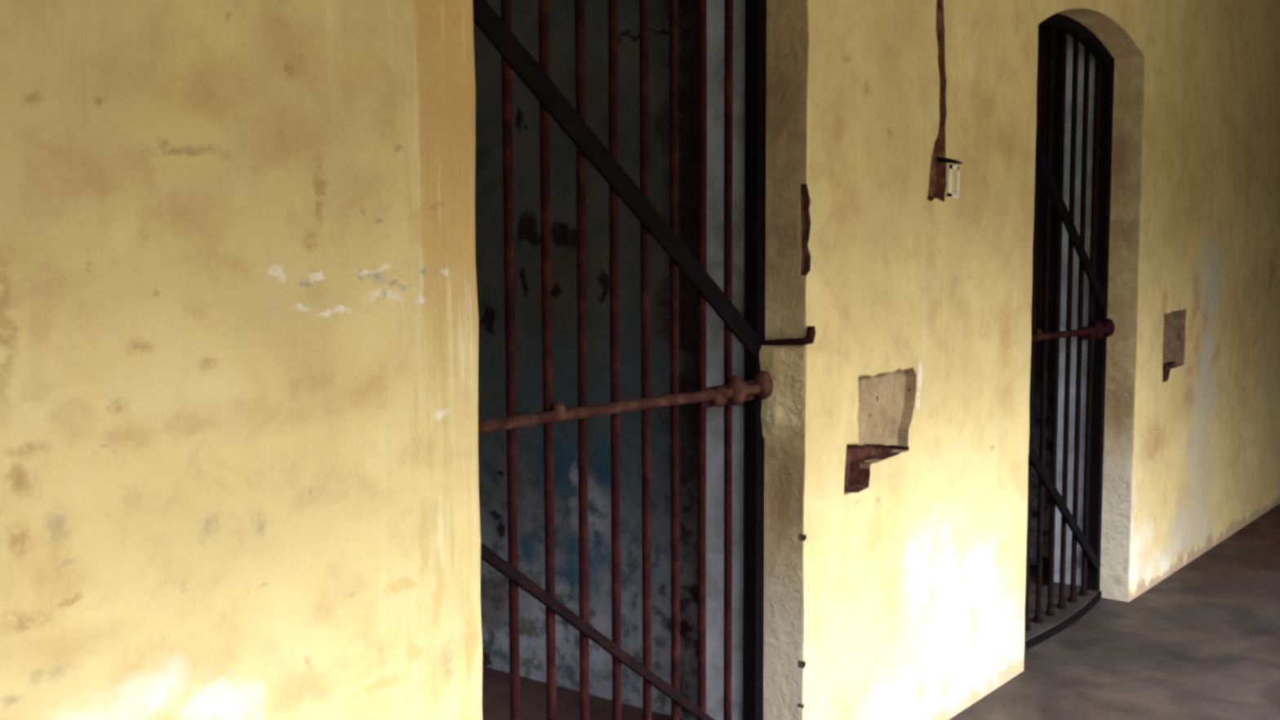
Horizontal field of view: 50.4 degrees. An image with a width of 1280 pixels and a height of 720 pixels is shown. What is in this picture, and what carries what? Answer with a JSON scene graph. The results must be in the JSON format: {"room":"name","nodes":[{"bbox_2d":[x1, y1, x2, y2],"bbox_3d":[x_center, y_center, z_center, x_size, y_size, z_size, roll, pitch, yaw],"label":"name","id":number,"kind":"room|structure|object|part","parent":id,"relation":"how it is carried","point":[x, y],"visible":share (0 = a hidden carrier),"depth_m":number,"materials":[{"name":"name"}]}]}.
{"room":"prison interior","nodes":[
{"label":"prison interior","id":0,"kind":"room"},
{"bbox_2d":[473,0,697,719],"bbox_3d":[-1.097,-0.512,5.003,3.890,3.000,0.197,4,7,38],"label":"wall","id":1,"kind":"structure","parent":0,"point":[489,200],"depth_m":4.19,"materials":[{"name":"grey paint"}]},
{"bbox_2d":[0,0,1279,719],"bbox_3d":[1.298,-0.366,4.675,0.310,3.250,15.000,4,7,38],"label":"wall","id":2,"kind":"structure","parent":0,"point":[239,480],"depth_m":2.33,"materials":[{"name":"paint"}]},
{"bbox_2d":[472,0,773,719],"bbox_3d":[-0.028,0.075,2.919,0.091,2.205,1.120,4,7,38],"label":"iron gate","id":3,"kind":"object","parent":2,"relation":"attached to","point":[757,384],"visible":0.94,"depth_m":2.99,"materials":[{"name":"black metal"}]},
{"bbox_3d":[-0.022,0.101,2.924,0.026,0.044,1.105,4,7,38],"label":"bolt rod","id":4,"kind":"part","parent":3,"relation":"part of","materials":[{"name":"brown metal"}]},
{"bbox_3d":[0.208,0.081,3.232,0.007,0.047,0.225,4,7,38],"label":"hasp plate","id":5,"kind":"part","parent":3,"relation":"part of","materials":[{"name":"metal"}]},
{"bbox_3d":[0.300,0.062,3.332,0.054,0.072,0.045,4,7,38],"label":"knob","id":6,"kind":"part","parent":3,"relation":"part of","materials":[{"name":"brown metal"}]},
{"bbox_2d":[759,345,804,439],"bbox_3d":[0.345,0.081,3.338,0.130,0.250,0.050,4,7,38],"label":"trim","id":7,"kind":"structure","parent":2,"relation":"attached to","point":[782,412],"depth_m":3.32,"materials":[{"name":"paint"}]},
{"bbox_2d":[761,325,815,345],"bbox_3d":[0.354,-0.056,3.312,0.154,0.057,0.032,3,6,30],"label":"rod","id":8,"kind":"object","parent":2,"relation":"attached to","point":[811,334],"visible":1,"depth_m":3.28,"materials":[{"name":"metal"}]},
{"bbox_2d":[937,157,962,164],"bbox_3d":[0.885,-0.566,3.862,0.105,0.016,0.020,-4,7,-36],"label":"nail","id":9,"kind":"object","parent":2,"relation":"attached to","point":[940,159],"visible":1,"depth_m":3.84,"materials":[{"name":"black paint"}]},
{"bbox_2d":[946,164,959,198],"bbox_3d":[0.892,-0.510,3.884,0.012,0.093,0.072,4,7,38],"label":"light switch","id":10,"kind":"structure","parent":2,"relation":"attached to","point":[949,167],"depth_m":3.87,"materials":[{"name":"white paint"}]},
{"bbox_2d":[1024,582,1098,641],"bbox_3d":[1.444,0.973,5.043,0.237,0.054,1.055,4,7,38],"label":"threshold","id":11,"kind":"structure","parent":2,"relation":"attached to","point":[1060,615],"depth_m":5.13,"materials":[{"name":"grey concrete"}]},
{"bbox_2d":[1024,13,1115,650],"bbox_3d":[1.505,-0.115,4.886,0.091,2.205,1.055,4,7,38],"label":"iron gate","id":12,"kind":"object","parent":2,"relation":"attached to","point":[1103,327],"visible":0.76,"depth_m":5.06,"materials":[{"name":"black metal"}]},
{"bbox_3d":[1.526,0.970,4.979,0.054,0.028,1.049,4,7,38],"label":"rail","id":13,"kind":"part","parent":12,"relation":"part of","materials":[{"name":"black metal"}]},
{"bbox_3d":[1.511,-0.089,4.891,0.026,0.044,1.040,4,7,38],"label":"bolt rod","id":14,"kind":"part","parent":12,"relation":"part of","materials":[{"name":"metal"}]},
{"bbox_3d":[1.721,-0.106,5.174,0.007,0.047,0.225,4,7,38],"label":"hasp plate","id":15,"kind":"part","parent":12,"relation":"part of","materials":[{"name":"metal"}]},
{"bbox_3d":[1.813,-0.125,5.274,0.054,0.072,0.045,4,7,38],"label":"knob","id":16,"kind":"part","parent":12,"relation":"part of","materials":[{"name":"metal"}]},
{"bbox_2d":[482,503,1279,719],"bbox_3d":[0.814,1.095,5.193,7.050,0.250,15.000,4,7,38],"label":"floor","id":17,"kind":"structure","parent":0,"point":[1202,642],"depth_m":4.58,"materials":[{"name":"grey concrete"}]},
{"bbox_2d":[1030,26,1061,566],"bbox_3d":[0.417,-0.699,6.945,3.890,3.000,0.198,4,7,38],"label":"wall","id":18,"kind":"structure","parent":0,"point":[1045,46],"depth_m":5.83,"materials":[{"name":"grey paint"}]}
]}

